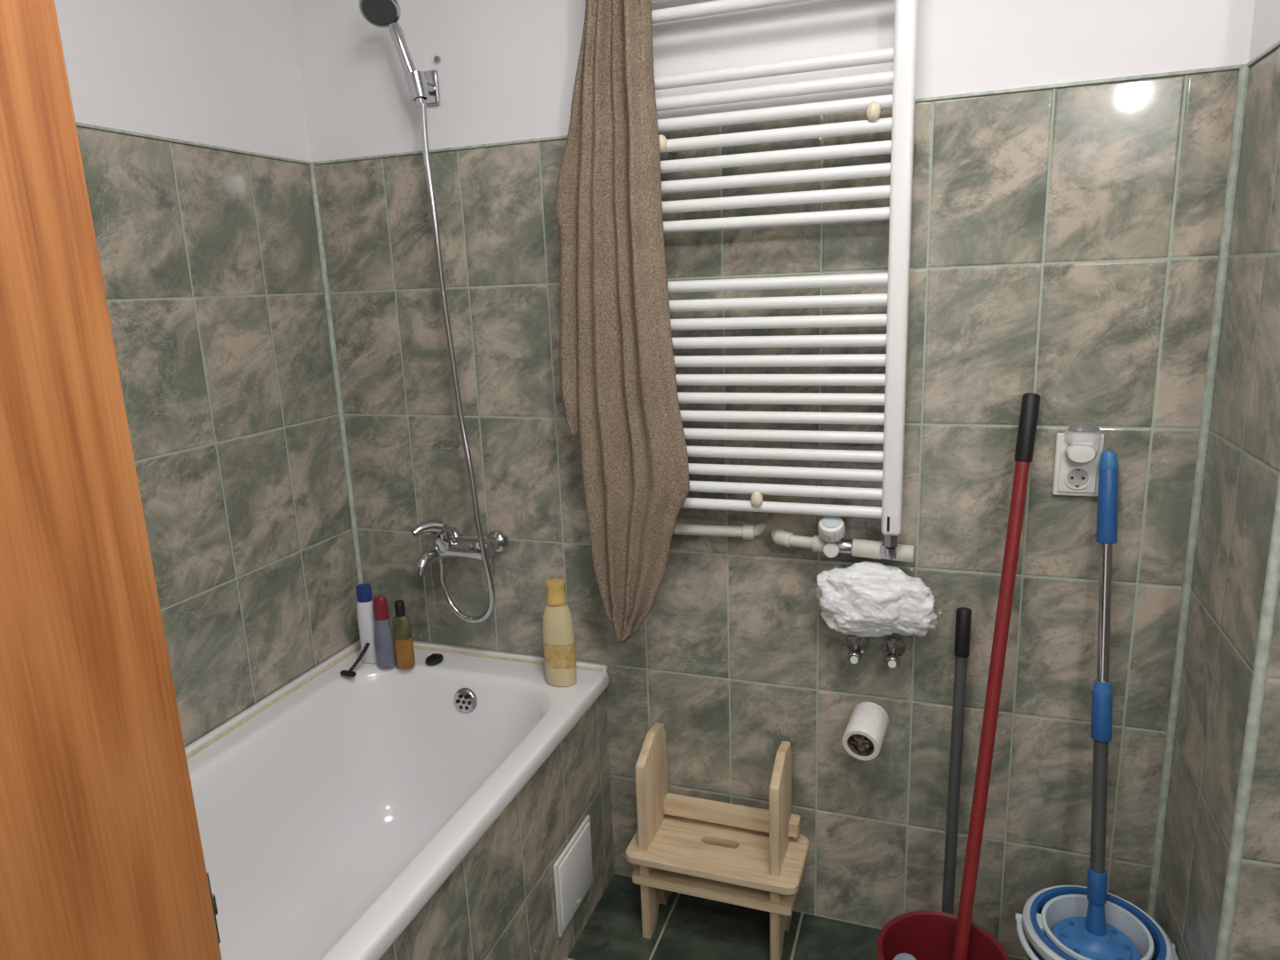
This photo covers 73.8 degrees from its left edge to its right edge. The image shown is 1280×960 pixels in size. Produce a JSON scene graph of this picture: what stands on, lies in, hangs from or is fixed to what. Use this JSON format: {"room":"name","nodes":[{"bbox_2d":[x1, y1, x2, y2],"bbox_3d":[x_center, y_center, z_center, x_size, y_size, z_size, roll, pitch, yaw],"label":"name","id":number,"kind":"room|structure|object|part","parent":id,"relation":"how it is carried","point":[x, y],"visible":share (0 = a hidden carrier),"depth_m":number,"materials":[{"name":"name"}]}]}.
{"room":"bathroom","nodes":[
{"label":"bathroom","id":0,"kind":"room"},
{"bbox_2d":[54,0,359,747],"bbox_3d":[-1.161,-0.002,1.200,0.100,2.500,2.100,2,14,20],"label":"wall","id":1,"kind":"structure","parent":0,"point":[210,260],"depth_m":1.79,"materials":[{"name":"tile"}]},
{"bbox_2d":[75,121,311,164],"bbox_3d":[-1.117,-0.528,1.108,0.004,0.006,1.996,2,14,20],"label":"trim","id":2,"kind":"structure","parent":1,"relation":"attached to","point":[82,124],"depth_m":1.69,"materials":[{"name":"plastic"}]},
{"bbox_2d":[291,0,1255,959],"bbox_3d":[0.488,-0.193,1.750,2.820,2.500,0.100,2,14,20],"label":"wall","id":3,"kind":"structure","parent":0,"point":[1066,241],"depth_m":1.76,"materials":[{"name":"tile"}]},
{"bbox_2d":[308,163,363,583],"bbox_3d":[-0.756,-0.163,2.155,0.014,1.205,0.014,2,14,20],"label":"trim","id":4,"kind":"structure","parent":3,"relation":"attached to","point":[312,171],"depth_m":2.12,"materials":[{"name":"plastic"}]},
{"bbox_2d":[358,0,495,623],"bbox_3d":[-0.447,-0.333,1.926,0.195,1.394,0.142,2,14,20],"label":"shower","id":5,"kind":"object","parent":3,"relation":"attached to","point":[423,86],"visible":1,"depth_m":1.86,"materials":[{"name":"silver metal"}]},
{"bbox_3d":[-0.492,-0.878,1.802,0.064,0.166,0.028,-2,13,2],"label":"handle","id":6,"kind":"part","parent":5,"relation":"part of","materials":[{"name":"silver metal"}]},
{"bbox_3d":[-0.466,-0.851,1.850,0.024,0.024,0.045,2,14,20],"label":"bracket arm","id":7,"kind":"part","parent":5,"relation":"part of","materials":[{"name":"silver metal"}]},
{"bbox_3d":[-0.459,-0.862,1.873,0.036,0.070,0.011,2,14,20],"label":"bracket plate","id":8,"kind":"part","parent":5,"relation":"part of","materials":[{"name":"silver metal"}]},
{"bbox_2d":[411,519,508,613],"bbox_3d":[-0.436,0.215,2.046,0.194,0.262,0.159,2,14,20],"label":"mixer tap","id":9,"kind":"object","parent":3,"relation":"attached to","point":[445,541],"visible":0.98,"depth_m":2.02,"materials":[{"name":"silver metal"}]},
{"bbox_3d":[-0.511,0.193,2.032,0.038,0.063,0.075,7,16,35],"label":"spout","id":10,"kind":"part","parent":9,"relation":"part of","materials":[{"name":"silver metal"}]},
{"bbox_3d":[-0.501,0.113,1.998,0.076,0.036,0.034,-11,15,-32],"label":"lever","id":11,"kind":"part","parent":9,"relation":"part of","materials":[{"name":"silver metal"}]},
{"bbox_3d":[-0.512,0.251,2.110,0.011,0.170,0.014,-2,13,0],"label":"chain","id":12,"kind":"part","parent":9,"relation":"part of","materials":[{"name":"metal"}]},
{"bbox_2d":[437,558,446,564],"bbox_3d":[-0.482,0.189,2.071,0.021,0.026,0.021,2,14,20],"label":"outlet","id":13,"kind":"object","parent":9,"relation":"attached to","point":[440,561],"depth_m":2.06,"materials":[{"name":"silver metal"}]},
{"bbox_3d":[-0.398,0.160,2.004,0.022,0.025,0.024,2,14,20],"label":"diverter knob","id":14,"kind":"part","parent":9,"relation":"part of","materials":[{"name":"silver metal"}]},
{"bbox_2d":[311,64,1246,164],"bbox_3d":[0.105,-0.714,1.707,1.886,0.006,0.004,2,14,20],"label":"trim","id":15,"kind":"structure","parent":3,"relation":"attached to","point":[1234,67],"depth_m":1.52,"materials":[{"name":"plastic"}]},
{"bbox_2d":[650,0,918,547],"bbox_3d":[0.226,-0.489,1.662,0.581,1.235,0.102,2,14,20],"label":"towel radiator","id":16,"kind":"object","parent":3,"relation":"attached to","point":[903,55],"visible":0.66,"depth_m":1.62,"materials":[{"name":"white metal"}]},
{"bbox_2d":[554,0,689,642],"bbox_3d":[-0.044,-0.395,1.725,0.287,1.515,0.143,2,14,20],"label":"bath towel","id":17,"kind":"object","parent":16,"relation":"hanging from","point":[619,389],"visible":1,"depth_m":1.71,"materials":[{"name":"beige fabric"}]},
{"bbox_3d":[0.472,-0.477,1.545,0.037,1.195,0.044,2,14,20],"label":"rail","id":18,"kind":"part","parent":16,"relation":"part of","materials":[{"name":"white metal"}]},
{"bbox_2d":[673,521,914,562],"bbox_3d":[0.271,0.122,1.810,0.596,0.056,0.074,3,14,23],"label":"pipes","id":19,"kind":"object","parent":3,"relation":"attached to","point":[875,549],"visible":0.78,"depth_m":1.77,"materials":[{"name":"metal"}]},
{"bbox_2d":[817,515,845,557],"bbox_3d":[0.389,0.114,1.728,0.054,0.086,0.061,2,14,20],"label":"valve","id":20,"kind":"object","parent":19,"relation":"attached to","point":[831,529],"visible":1,"depth_m":1.71,"materials":[{"name":"white plastic"}]},
{"bbox_2d":[816,561,937,637],"bbox_3d":[0.477,0.252,1.740,0.288,0.176,0.116,2,14,20],"label":"crumpled cloth","id":21,"kind":"object","parent":19,"relation":"hanging from","point":[863,599],"visible":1,"depth_m":1.70,"materials":[{"name":"white fabric"}]},
{"bbox_2d":[846,634,869,663],"bbox_3d":[0.456,0.353,1.799,0.048,0.060,0.074,2,14,20],"label":"angle valve","id":22,"kind":"object","parent":3,"relation":"attached to","point":[857,645],"visible":0.91,"depth_m":1.79,"materials":[{"name":"silver metal"}]},
{"bbox_3d":[0.449,0.368,1.780,0.030,0.032,0.026,2,14,20],"label":"knob","id":23,"kind":"part","parent":22,"relation":"part of","materials":[{"name":"silver metal"}]},
{"bbox_2d":[851,634,860,647],"bbox_3d":[0.456,0.342,1.796,0.017,0.036,0.017,2,14,20],"label":"outlet","id":24,"kind":"object","parent":22,"relation":"attached to","point":[855,639],"depth_m":1.79,"materials":[{"name":"silver metal"}]},
{"bbox_2d":[842,701,888,760],"bbox_3d":[0.481,0.525,1.802,0.077,0.093,0.134,5,15,27],"label":"toilet roll","id":25,"kind":"object","parent":3,"relation":"attached to","point":[863,737],"visible":1,"depth_m":1.77,"materials":[{"name":"paper"}]},
{"bbox_2d":[882,636,906,668],"bbox_3d":[0.528,0.356,1.774,0.048,0.060,0.074,2,14,20],"label":"angle valve","id":26,"kind":"object","parent":3,"relation":"attached to","point":[894,647],"visible":1,"depth_m":1.76,"materials":[{"name":"silver metal"}]},
{"bbox_3d":[0.520,0.371,1.755,0.030,0.032,0.026,2,14,20],"label":"knob","id":27,"kind":"part","parent":26,"relation":"part of","materials":[{"name":"silver metal"}]},
{"bbox_2d":[888,636,897,652],"bbox_3d":[0.527,0.344,1.771,0.017,0.036,0.017,2,14,20],"label":"outlet","id":28,"kind":"object","parent":26,"relation":"attached to","point":[892,640],"depth_m":1.76,"materials":[{"name":"silver metal"}]},
{"bbox_2d":[1052,432,1103,496],"bbox_3d":[0.824,-0.028,1.602,0.080,0.120,0.018,2,14,20],"label":"wall socket","id":29,"kind":"object","parent":3,"relation":"attached to","point":[1070,478],"visible":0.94,"depth_m":1.60,"materials":[{"name":"white plastic"}]},
{"bbox_2d":[1064,422,1102,463],"bbox_3d":[0.817,-0.069,1.573,0.062,0.075,0.038,2,14,20],"label":"night light","id":30,"kind":"object","parent":29,"relation":"attached to","point":[1081,436],"visible":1,"depth_m":1.56,"materials":[{"name":"white plastic"}]},
{"bbox_2d":[1146,65,1249,919],"bbox_3d":[1.022,0.192,1.589,0.017,1.780,0.017,2,14,20],"label":"trim","id":31,"kind":"structure","parent":3,"relation":"attached to","point":[1244,70],"depth_m":1.53,"materials":[{"name":"plastic"}]},
{"bbox_2d":[566,872,1028,959],"bbox_3d":[-0.017,1.422,0.526,2.820,0.060,3.400,2,14,20],"label":"floor","id":32,"kind":"structure","parent":0,"point":[689,927],"depth_m":1.97,"materials":[{"name":"tile"}]},
{"bbox_2d":[184,639,615,959],"bbox_3d":[-0.728,0.936,1.325,0.704,0.584,1.997,2,14,20],"label":"bathtub","id":33,"kind":"object","parent":32,"relation":"on","point":[422,811],"visible":0.87,"depth_m":1.87,"materials":[{"name":"white ceramic"}]},
{"bbox_2d":[340,642,369,677],"bbox_3d":[-0.700,0.441,2.098,0.040,0.060,0.080,2,14,20],"label":"razor","id":34,"kind":"object","parent":33,"relation":"on","point":[350,673],"visible":1,"depth_m":2.08,"materials":[{"name":"plastic"}]},
{"bbox_3d":[-0.691,0.438,2.099,0.013,0.055,0.071,5,15,30],"label":"handle","id":35,"kind":"part","parent":34,"relation":"part of","materials":[{"name":"plastic"}]},
{"bbox_2d":[355,584,376,663],"bbox_3d":[-0.681,0.358,2.130,0.046,0.204,0.031,2,14,20],"label":"shampoo bottle","id":36,"kind":"object","parent":33,"relation":"on","point":[364,606],"visible":0.81,"depth_m":2.12,"materials":[{"name":"white plastic"}]},
{"bbox_2d":[372,595,396,668],"bbox_3d":[-0.634,0.373,2.104,0.048,0.183,0.034,2,14,20],"label":"bottle","id":37,"kind":"object","parent":33,"relation":"on","point":[384,639],"visible":1,"depth_m":2.09,"materials":[{"name":"plastic"}]},
{"bbox_2d":[392,600,415,668],"bbox_3d":[-0.585,0.379,2.100,0.047,0.170,0.036,2,14,20],"label":"oil bottle","id":38,"kind":"object","parent":33,"relation":"on","point":[402,629],"visible":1,"depth_m":2.09,"materials":[{"name":"orange glass"}]},
{"bbox_3d":[-0.583,0.425,2.111,0.047,0.075,0.036,2,14,20],"label":"glass","id":39,"kind":"part","parent":38,"relation":"part of","materials":[{"name":"orange liquid"}]},
{"bbox_2d":[425,653,443,664],"bbox_3d":[-0.515,0.445,2.134,0.040,0.020,0.052,2,14,20],"label":"drain stopper","id":40,"kind":"object","parent":33,"relation":"on","point":[434,659],"visible":1,"depth_m":2.12,"materials":[{"name":"rubber"}]},
{"bbox_2d":[542,578,576,686],"bbox_3d":[-0.188,0.352,1.968,0.076,0.252,0.047,2,14,20],"label":"bottle","id":41,"kind":"object","parent":33,"relation":"on","point":[557,623],"visible":1,"depth_m":1.95,"materials":[{"name":"yellow plastic"}]},
{"bbox_2d":[552,815,593,936],"bbox_3d":[-0.146,0.892,1.927,0.013,0.180,0.188,2,14,20],"label":"access panel","id":42,"kind":"object","parent":33,"relation":"attached to","point":[572,870],"visible":1,"depth_m":1.91,"materials":[{"name":"white plastic"}]},
{"bbox_2d":[625,722,808,959],"bbox_3d":[0.176,0.817,1.925,0.389,0.478,0.192,2,14,20],"label":"step stool","id":43,"kind":"object","parent":32,"relation":"on","point":[763,866],"visible":1,"depth_m":1.90,"materials":[{"name":"brown wood"}]},
{"bbox_3d":[0.164,0.904,1.907,0.362,0.018,0.080,2,14,20],"label":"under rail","id":44,"kind":"part","parent":43,"relation":"part of","materials":[{"name":"brown wood"}]},
{"bbox_3d":[0.176,0.834,1.927,0.389,0.020,0.186,2,14,20],"label":"seat","id":45,"kind":"part","parent":43,"relation":"part of","materials":[{"name":"brown wood"}]},
{"bbox_3d":[0.210,0.776,1.976,0.319,0.032,0.039,2,14,20],"label":"rail","id":46,"kind":"part","parent":43,"relation":"part of","materials":[{"name":"brown wood"}]},
{"bbox_2d":[876,910,1010,959],"bbox_3d":[0.561,0.997,1.590,0.238,0.248,0.250,2,14,20],"label":"bucket","id":47,"kind":"object","parent":32,"relation":"on","point":[922,934],"visible":0.92,"depth_m":1.67,"materials":[{"name":"plastic"}]},
{"bbox_2d":[893,952,915,959],"bbox_3d":[0.499,0.983,1.561,0.080,0.252,0.045,-4,13,-9],"label":"scrub brush","id":48,"kind":"object","parent":47,"relation":"in","point":[904,956],"visible":1,"depth_m":1.54,"materials":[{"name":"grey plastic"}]},
{"bbox_2d":[952,392,1039,959],"bbox_3d":[0.633,0.471,1.607,0.126,1.236,0.362,5,15,28],"label":"handle","id":49,"kind":"object","parent":47,"relation":"in","point":[1028,416],"visible":1,"depth_m":1.58,"materials":[{"name":"plastic"}]},
{"bbox_2d":[941,607,971,914],"bbox_3d":[0.641,0.667,1.753,0.175,0.812,0.160,2,14,20],"label":"handle","id":50,"kind":"object","parent":32,"relation":"on","point":[962,636],"depth_m":1.73,"materials":[{"name":"grey metal"}]},
{"bbox_2d":[1015,885,1178,959],"bbox_3d":[0.859,0.969,1.622,0.272,0.264,0.262,2,14,20],"label":"bucket","id":51,"kind":"object","parent":32,"relation":"on","point":[1045,908],"visible":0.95,"depth_m":1.63,"materials":[{"name":"blue plastic"}]},
{"bbox_2d":[1036,912,1045,935],"bbox_3d":[0.766,0.853,1.634,0.020,0.023,0.040,2,14,20],"label":"handle","id":52,"kind":"object","parent":51,"relation":"on","point":[1040,917],"depth_m":1.62,"materials":[{"name":"grey plastic"}]},
{"bbox_2d":[1051,450,1140,959],"bbox_3d":[0.860,0.432,1.557,0.148,0.944,0.260,2,14,20],"label":"mop","id":53,"kind":"object","parent":51,"relation":"in","point":[1091,937],"visible":0.91,"depth_m":1.58,"materials":[{"name":"blue plastic"}]},
{"bbox_2d":[1040,894,1153,959],"bbox_3d":[0.857,0.877,1.606,0.188,0.072,0.188,2,14,20],"label":"basket","id":54,"kind":"object","parent":51,"relation":"on","point":[1120,913],"depth_m":1.64,"materials":[{"name":"grey plastic"}]},
{"bbox_3d":[0.838,0.886,1.554,0.271,0.024,0.159,2,14,20],"label":"carry handle","id":55,"kind":"part","parent":51,"relation":"part of","materials":[{"name":"grey plastic"}]},
{"bbox_2d":[1153,0,1279,959],"bbox_3d":[0.987,-0.121,1.351,0.060,2.500,0.327,2,14,20],"label":"wall","id":56,"kind":"structure","parent":0,"point":[1246,388],"depth_m":1.39,"materials":[{"name":"tile"}]},
{"bbox_2d":[1246,40,1279,66],"bbox_3d":[0.926,-0.633,1.214,0.004,0.006,0.383,2,14,20],"label":"trim","id":57,"kind":"structure","parent":56,"relation":"attached to","point":[1276,44],"depth_m":1.31,"materials":[{"name":"plastic"}]},
{"bbox_2d":[1205,388,1279,959],"bbox_3d":[1.239,-0.065,1.061,0.734,2.500,0.060,2,14,20],"label":"wall","id":58,"kind":"structure","parent":0,"point":[1255,935],"depth_m":1.29,"materials":[{"name":"tile"}]},
{"bbox_2d":[1215,470,1279,959],"bbox_3d":[0.902,0.277,1.240,0.017,1.780,0.017,2,14,20],"label":"trim","id":59,"kind":"structure","parent":58,"relation":"attached to","point":[1272,580],"depth_m":1.26,"materials":[{"name":"plastic"}]},
{"bbox_3d":[-1.116,0.237,0.149,0.910,2.500,0.100,2,14,20],"label":"wall","id":60,"kind":"structure","parent":0,"visible":0},
{"bbox_2d":[0,0,221,959],"bbox_3d":[-0.512,0.406,0.416,0.040,1.990,0.688,3,14,22],"label":"door","id":61,"kind":"structure","parent":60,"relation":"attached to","point":[101,854],"depth_m":0.59,"materials":[{"name":"brown wood"}]},
{"bbox_2d":[206,872,220,943],"bbox_3d":[-0.380,0.367,0.735,0.032,0.070,0.004,3,14,22],"label":"latch plate","id":62,"kind":"object","parent":61,"relation":"attached to","point":[206,872],"visible":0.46,"depth_m":0.73,"materials":[{"name":"silver metal"}]},
{"bbox_2d":[212,894,217,914],"bbox_3d":[-0.373,0.366,0.735,0.014,0.020,0.008,2,14,20],"label":"latch bolt","id":63,"kind":"object","parent":62,"relation":"in","point":[213,896],"depth_m":0.73,"materials":[{"name":"silver metal"}]}
]}

